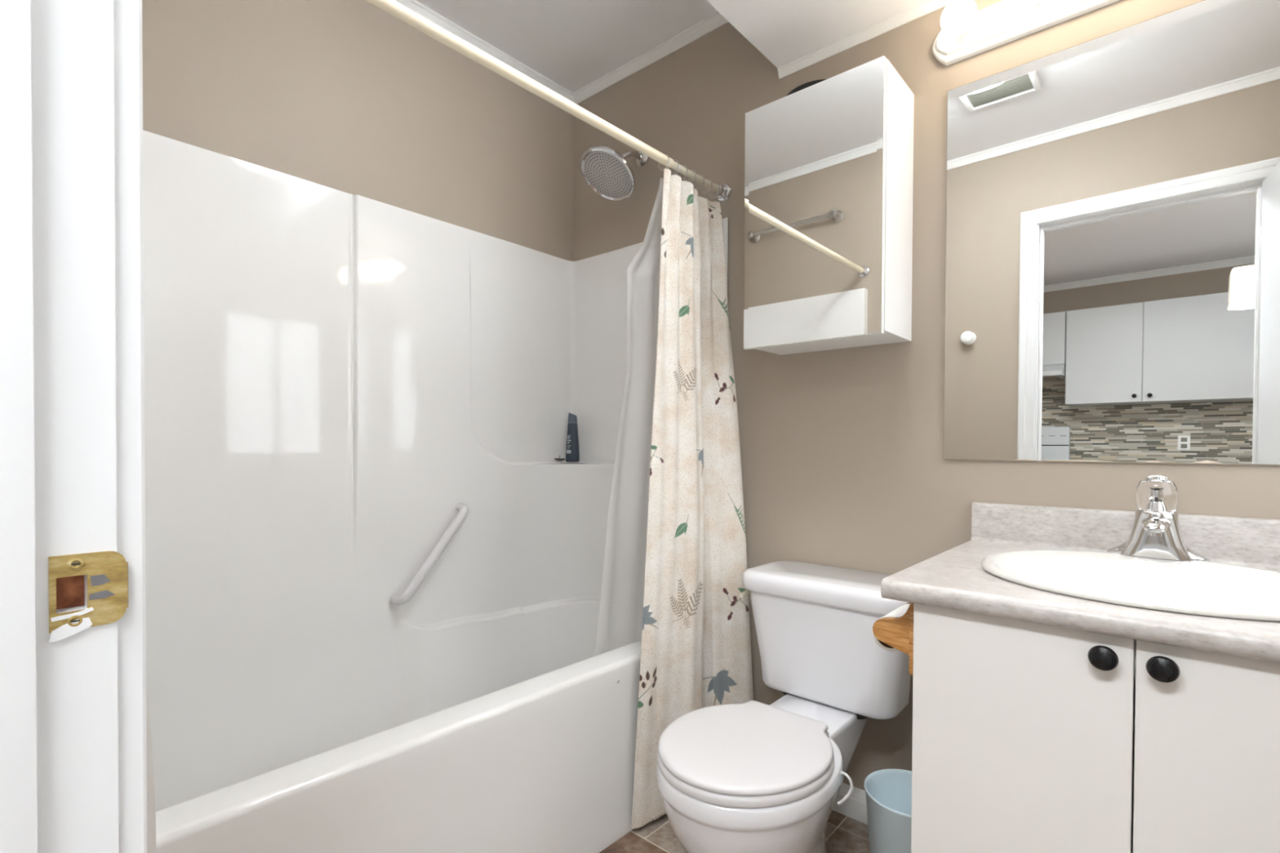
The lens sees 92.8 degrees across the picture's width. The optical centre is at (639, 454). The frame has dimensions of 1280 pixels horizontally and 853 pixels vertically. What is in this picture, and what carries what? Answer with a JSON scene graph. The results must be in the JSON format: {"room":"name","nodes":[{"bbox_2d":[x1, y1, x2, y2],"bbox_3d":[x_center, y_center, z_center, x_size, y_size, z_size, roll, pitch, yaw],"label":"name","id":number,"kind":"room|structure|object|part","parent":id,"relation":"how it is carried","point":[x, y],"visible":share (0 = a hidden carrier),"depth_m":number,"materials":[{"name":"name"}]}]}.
{"room":"bathroom","nodes":[
{"label":"bathroom","id":0,"kind":"room"},
{"bbox_2d":[142,0,573,261],"bbox_3d":[-0.841,-0.214,1.886,0.120,2.410,1.825,1,1,41],"label":"wall","id":1,"kind":"structure","parent":0,"point":[348,96],"depth_m":1.80,"materials":[{"name":"beige paint"}]},
{"bbox_2d":[395,0,573,102],"bbox_3d":[-0.782,-1.400,1.825,0.020,0.036,1.584,1,1,41],"label":"trim","id":2,"kind":"structure","parent":1,"relation":"attached to","point":[413,5],"depth_m":2.09,"materials":[{"name":"white paint"}]},
{"bbox_2d":[415,0,717,93],"bbox_3d":[0.047,-1.435,1.130,2.422,0.060,1.765,1,1,41],"label":"ceiling","id":3,"kind":"structure","parent":0,"point":[573,44],"depth_m":2.02,"materials":[{"name":"white paint"}]},
{"bbox_2d":[599,809,869,852],"bbox_3d":[0.035,1.030,1.163,2.422,0.050,1.765,1,1,41],"label":"floor","id":4,"kind":"structure","parent":0,"point":[844,833],"depth_m":1.59,"materials":[{"name":"tile"}]},
{"bbox_2d":[142,129,728,852],"bbox_3d":[-0.518,0.119,1.605,0.744,1.755,1.582,1,1,41],"label":"shower","id":5,"kind":"object","parent":4,"relation":"on","point":[374,571],"visible":0.76,"depth_m":1.67,"materials":[{"name":"white plastic"}]},
{"bbox_2d":[155,640,641,852],"bbox_3d":[-0.509,0.769,1.606,0.714,0.454,1.566,1,1,41],"label":"tub","id":6,"kind":"object","parent":5,"relation":"in","point":[422,746],"depth_m":1.43,"materials":[{"name":"white plastic"}]},
{"bbox_2d":[554,454,564,462],"bbox_3d":[-0.305,0.014,2.315,0.032,0.027,0.032,0,1,-42],"label":"fitting","id":7,"kind":"object","parent":5,"relation":"on","point":[559,459],"visible":1,"depth_m":2.31,"materials":[{"name":"silver metal"}]},
{"bbox_3d":[-0.305,0.014,2.315,0.028,0.027,0.028,1,1,41],"label":"post","id":8,"kind":"part","parent":7,"relation":"part of","materials":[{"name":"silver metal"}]},
{"bbox_2d":[565,413,579,462],"bbox_3d":[-0.260,-0.067,2.344,0.053,0.189,0.036,0,1,-2],"label":"shampoo bottle","id":9,"kind":"object","parent":5,"relation":"on","point":[572,451],"visible":1,"depth_m":2.33,"materials":[{"name":"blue plastic"}]},
{"bbox_2d":[656,560,911,852],"bbox_3d":[0.331,0.660,1.415,0.456,0.686,0.735,1,1,41],"label":"toilet","id":10,"kind":"object","parent":4,"relation":"on","point":[752,776],"visible":0.96,"depth_m":1.40,"materials":[{"name":"white ceramic"}]},
{"bbox_3d":[0.308,0.382,1.708,0.026,0.036,0.074,1,1,41],"label":"flush lever","id":11,"kind":"part","parent":10,"relation":"part of","materials":[{"name":"beige plastic"}]},
{"bbox_3d":[0.220,0.627,1.287,0.352,0.020,0.396,1,1,41],"label":"seat","id":12,"kind":"part","parent":10,"relation":"part of","materials":[{"name":"white plastic"}]},
{"bbox_3d":[0.220,0.609,1.287,0.349,0.014,0.393,1,1,41],"label":"lid","id":13,"kind":"part","parent":10,"relation":"part of","materials":[{"name":"white plastic"}]},
{"bbox_3d":[0.501,0.343,1.600,0.453,0.054,0.228,1,1,41],"label":"tank lid","id":14,"kind":"part","parent":10,"relation":"part of","materials":[{"name":"white ceramic"}]},
{"bbox_3d":[0.502,0.495,1.604,0.422,0.278,0.202,1,1,41],"label":"tank","id":15,"kind":"part","parent":10,"relation":"part of","materials":[{"name":"white ceramic"}]},
{"bbox_2d":[837,771,853,804],"bbox_3d":[0.410,0.670,1.218,0.028,0.060,0.025,1,1,41],"label":"hose","id":16,"kind":"object","parent":10,"relation":"attached to","point":[845,774],"visible":1,"depth_m":1.21,"materials":[{"name":"white plastic"}]},
{"bbox_2d":[863,768,911,852],"bbox_3d":[0.618,0.887,1.395,0.199,0.235,0.199,1,1,41],"label":"waste bin","id":17,"kind":"object","parent":4,"relation":"on","point":[888,792],"visible":0.49,"depth_m":1.39,"materials":[{"name":"blue plastic"}]},
{"bbox_2d":[911,603,1279,852],"bbox_3d":[0.867,0.628,1.016,0.632,0.766,0.598,1,1,41],"label":"vanity cabinet","id":18,"kind":"object","parent":4,"relation":"on","point":[1028,737],"visible":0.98,"depth_m":0.86,"materials":[{"name":"white wood"}]},
{"bbox_2d":[872,602,913,675],"bbox_3d":[0.505,0.318,1.138,0.078,0.124,0.180,1,1,41],"label":"toilet paper holder","id":19,"kind":"object","parent":18,"relation":"attached to","point":[897,633],"visible":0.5,"depth_m":1.07,"materials":[{"name":"brown wood"}]},
{"bbox_2d":[871,604,909,652],"bbox_3d":[0.492,0.324,1.148,0.062,0.062,0.127,1,1,41],"label":"toilet roll","id":20,"kind":"object","parent":19,"relation":"on","point":[900,611],"visible":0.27,"depth_m":1.12,"materials":[{"name":"white paper"}]},
{"bbox_3d":[0.450,0.303,1.085,0.064,0.090,0.018,1,1,41],"label":"arm","id":21,"kind":"part","parent":19,"relation":"part of","materials":[{"name":"brown wood"}]},
{"bbox_3d":[0.566,0.592,0.930,0.285,0.688,0.016,1,1,41],"label":"door","id":22,"kind":"part","parent":18,"relation":"part of","materials":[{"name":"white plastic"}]},
{"bbox_2d":[880,502,1279,663],"bbox_3d":[0.882,0.183,1.012,0.730,0.124,0.616,1,1,41],"label":"countertop","id":23,"kind":"structure","parent":18,"relation":"on","point":[955,578],"depth_m":1.04,"materials":[{"name":"laminate"}]},
{"bbox_2d":[980,549,1279,621],"bbox_3d":[0.854,0.275,1.016,0.501,0.154,0.473,1,1,41],"label":"sink","id":24,"kind":"object","parent":23,"relation":"in","point":[1200,588],"visible":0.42,"depth_m":1.08,"materials":[{"name":"white ceramic"}]},
{"bbox_2d":[1105,475,1210,561],"bbox_3d":[0.984,0.119,1.180,0.143,0.158,0.135,0,1,-15],"label":"faucet","id":25,"kind":"object","parent":23,"relation":"on","point":[1156,531],"visible":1,"depth_m":1.16,"materials":[{"name":"silver metal"}]},
{"bbox_3d":[0.965,0.134,1.141,0.045,0.030,0.089,1,1,41],"label":"spout","id":26,"kind":"part","parent":25,"relation":"part of","materials":[{"name":"silver metal"}]},
{"bbox_3d":[1.005,0.078,1.185,0.062,0.060,0.062,1,1,41],"label":"knob","id":27,"kind":"part","parent":25,"relation":"part of","materials":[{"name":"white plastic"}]},
{"bbox_3d":[1.004,0.180,1.186,0.157,0.036,0.054,1,1,41],"label":"plate","id":28,"kind":"part","parent":25,"relation":"part of","materials":[{"name":"silver metal"}]},
{"bbox_3d":[0.636,0.278,0.836,0.034,0.034,0.028,1,1,41],"label":"knob","id":29,"kind":"part","parent":18,"relation":"part of","materials":[{"name":"black ceramic"}]},
{"bbox_3d":[0.682,0.279,0.795,0.034,0.034,0.028,1,1,41],"label":"knob","id":30,"kind":"part","parent":18,"relation":"part of","materials":[{"name":"black ceramic"}]},
{"bbox_3d":[0.802,0.596,0.722,0.339,0.688,0.016,1,1,41],"label":"door","id":31,"kind":"part","parent":18,"relation":"part of","materials":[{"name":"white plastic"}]},
{"bbox_2d":[706,0,926,68],"bbox_3d":[0.723,-1.272,1.208,1.268,0.262,0.515,1,1,41],"label":"ceiling","id":32,"kind":"structure","parent":0,"point":[784,32],"depth_m":1.61,"materials":[{"name":"white paint"}]},
{"bbox_2d":[573,0,1279,791],"bbox_3d":[0.586,-0.205,1.763,2.182,2.410,0.120,1,1,41],"label":"wall","id":33,"kind":"structure","parent":0,"point":[843,465],"depth_m":1.67,"materials":[{"name":"beige paint"}]},
{"bbox_2d":[364,0,731,202],"bbox_3d":[-0.255,-0.835,1.363,0.058,0.058,1.584,1,1,41],"label":"curtain rod","id":34,"kind":"object","parent":33,"relation":"attached to","point":[393,8],"visible":0.91,"depth_m":1.35,"materials":[{"name":"beige metal"}]},
{"bbox_2d":[593,177,663,656],"bbox_3d":[0.004,-0.084,1.808,0.134,1.440,0.346,1,1,41],"label":"curtain liner","id":35,"kind":"object","parent":34,"relation":"hanging from","point":[620,624],"visible":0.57,"depth_m":1.78,"materials":[{"name":"white plastic"}]},
{"bbox_2d":[657,154,669,170],"bbox_3d":[0.068,-0.829,1.728,0.041,0.045,0.003,1,1,41],"label":"curtain ring","id":36,"kind":"object","parent":34,"relation":"hanging from","point":[664,154],"visible":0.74,"depth_m":1.72,"materials":[{"name":"silver metal"}]},
{"bbox_2d":[667,160,679,175],"bbox_3d":[0.096,-0.829,1.760,0.041,0.045,0.003,1,1,41],"label":"curtain ring","id":37,"kind":"object","parent":34,"relation":"hanging from","point":[673,160],"visible":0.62,"depth_m":1.75,"materials":[{"name":"silver metal"}]},
{"bbox_2d":[676,164,687,180],"bbox_3d":[0.124,-0.830,1.791,0.041,0.045,0.003,1,1,41],"label":"curtain ring","id":38,"kind":"object","parent":34,"relation":"hanging from","point":[682,165],"visible":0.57,"depth_m":1.78,"materials":[{"name":"silver metal"}]},
{"bbox_2d":[684,169,696,183],"bbox_3d":[0.152,-0.830,1.823,0.041,0.045,0.003,1,1,41],"label":"curtain ring","id":39,"kind":"object","parent":34,"relation":"hanging from","point":[690,170],"visible":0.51,"depth_m":1.81,"materials":[{"name":"silver metal"}]},
{"bbox_2d":[631,168,753,829],"bbox_3d":[0.142,0.093,1.740,0.193,1.790,0.432,1,1,41],"label":"shower curtain","id":40,"kind":"object","parent":34,"relation":"hanging from","point":[695,646],"visible":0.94,"depth_m":1.73,"materials":[{"name":"fabric"}]},
{"bbox_2d":[693,174,704,190],"bbox_3d":[0.179,-0.830,1.855,0.041,0.045,0.003,1,1,41],"label":"curtain ring","id":41,"kind":"object","parent":34,"relation":"hanging from","point":[699,175],"visible":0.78,"depth_m":1.85,"materials":[{"name":"silver metal"}]},
{"bbox_2d":[701,178,712,194],"bbox_3d":[0.207,-0.830,1.886,0.041,0.045,0.003,1,1,41],"label":"curtain ring","id":42,"kind":"object","parent":34,"relation":"hanging from","point":[708,179],"visible":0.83,"depth_m":1.88,"materials":[{"name":"silver metal"}]},
{"bbox_2d":[709,183,719,198],"bbox_3d":[0.235,-0.831,1.918,0.041,0.045,0.003,1,1,41],"label":"curtain ring","id":43,"kind":"object","parent":34,"relation":"hanging from","point":[715,184],"visible":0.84,"depth_m":1.91,"materials":[{"name":"silver metal"}]},
{"bbox_2d":[580,146,648,201],"bbox_3d":[-0.095,-0.999,2.126,0.208,0.189,0.227,1,1,41],"label":"shower","id":44,"kind":"object","parent":33,"relation":"attached to","point":[607,172],"visible":1,"depth_m":2.10,"materials":[{"name":"silver metal"}]},
{"bbox_3d":[-0.041,-1.040,2.149,0.119,0.067,0.031,0,1,-30],"label":"arm","id":45,"kind":"part","parent":44,"relation":"part of","materials":[{"name":"silver metal"}]},
{"bbox_2d":[573,11,728,104],"bbox_3d":[0.070,-1.399,2.115,0.914,0.036,0.020,1,1,41],"label":"trim","id":46,"kind":"structure","parent":33,"relation":"attached to","point":[716,20],"depth_m":2.14,"materials":[{"name":"white paint"}]},
{"bbox_2d":[743,55,914,355],"bbox_3d":[0.494,-0.609,1.620,0.376,0.642,0.211,1,1,41],"label":"medicine cabinet","id":47,"kind":"object","parent":33,"relation":"attached to","point":[828,163],"visible":1,"depth_m":1.52,"materials":[{"name":"white metal"}]},
{"bbox_2d":[786,79,826,96],"bbox_3d":[0.463,-0.941,1.616,0.164,0.022,0.139,1,1,41],"label":"shallow dish","id":48,"kind":"object","parent":47,"relation":"on","point":[804,86],"visible":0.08,"depth_m":1.56,"materials":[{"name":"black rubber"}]},
{"bbox_2d":[831,782,867,824],"bbox_3d":[0.578,0.960,1.691,0.750,0.082,0.013,1,1,41],"label":"baseboard","id":49,"kind":"structure","parent":33,"relation":"attached to","point":[855,806],"depth_m":1.68,"materials":[{"name":"white paint"}]},
{"bbox_2d":[777,0,952,79],"bbox_3d":[0.888,-1.129,1.398,1.268,0.026,0.014,1,1,41],"label":"trim","id":50,"kind":"structure","parent":33,"relation":"attached to","point":[927,6],"depth_m":1.65,"materials":[{"name":"white paint"}]},
{"bbox_2d":[932,0,1119,66],"bbox_3d":[0.922,-1.012,1.283,0.605,0.094,0.142,1,1,41],"label":"vanity light","id":51,"kind":"object","parent":33,"relation":"attached to","point":[966,33],"visible":1,"depth_m":1.40,"materials":[{"name":"white painted metal"},{"name":"glowing frosted white glass"}]},
{"bbox_3d":[0.735,-1.009,1.404,0.075,0.075,0.076,1,1,41],"label":"bulb","id":52,"kind":"part","parent":51,"relation":"part of","materials":[{"name":"white glass"}]},
{"bbox_2d":[955,22,978,44],"bbox_3d":[0.771,-1.009,1.445,0.052,0.052,0.034,1,1,41],"label":"light fixture","id":53,"kind":"object","parent":51,"relation":"attached to","point":[971,37],"depth_m":1.45,"materials":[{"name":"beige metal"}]},
{"bbox_3d":[0.845,-1.007,1.307,0.075,0.075,0.076,1,1,41],"label":"bulb","id":54,"kind":"part","parent":51,"relation":"part of","materials":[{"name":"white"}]},
{"bbox_2d":[1026,0,1053,16],"bbox_3d":[0.881,-1.008,1.348,0.052,0.052,0.034,1,1,41],"label":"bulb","id":55,"kind":"object","parent":51,"relation":"attached to","point":[1045,8],"depth_m":1.35,"materials":[{"name":"white glass"}]},
{"bbox_2d":[942,0,1279,465],"bbox_3d":[1.016,-0.441,1.296,0.676,0.916,0.006,1,1,41],"label":"wall mirror","id":56,"kind":"object","parent":33,"relation":"attached to","point":[1113,224],"visible":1,"depth_m":1.29,"materials":[{"name":"clear glass"}]},
{"bbox_2d":[970,502,1279,569],"bbox_3d":[1.079,0.180,1.234,0.730,0.120,0.023,1,1,41],"label":"backsplash","id":57,"kind":"structure","parent":33,"relation":"attached to","point":[1235,540],"depth_m":1.30,"materials":[{"name":"laminate"}]},
{"bbox_3d":[-0.089,-0.187,0.084,4.350,2.410,0.121,1,1,41],"label":"wall","id":58,"kind":"structure","parent":0,"visible":0},
{"bbox_2d":[0,0,119,852],"bbox_3d":[-0.093,0.001,0.090,0.738,2.035,0.121,1,1,41],"label":"trim","id":59,"kind":"structure","parent":58,"relation":"attached to","point":[59,717],"depth_m":0.35,"materials":[{"name":"white paint"}]},
{"bbox_2d":[48,551,128,642],"bbox_3d":[-0.324,0.082,0.359,0.003,0.049,0.036,1,1,38],"label":"strike plate","id":60,"kind":"object","parent":58,"relation":"attached to","point":[107,571],"visible":1,"depth_m":0.36,"materials":[{"name":"gold metal"}]},
{"bbox_2d":[113,0,146,852],"bbox_3d":[-0.047,-0.025,0.141,0.838,2.085,0.018,1,1,41],"label":"trim","id":61,"kind":"structure","parent":58,"relation":"attached to","point":[127,14],"depth_m":0.38,"materials":[{"name":"white paint"}]}
]}

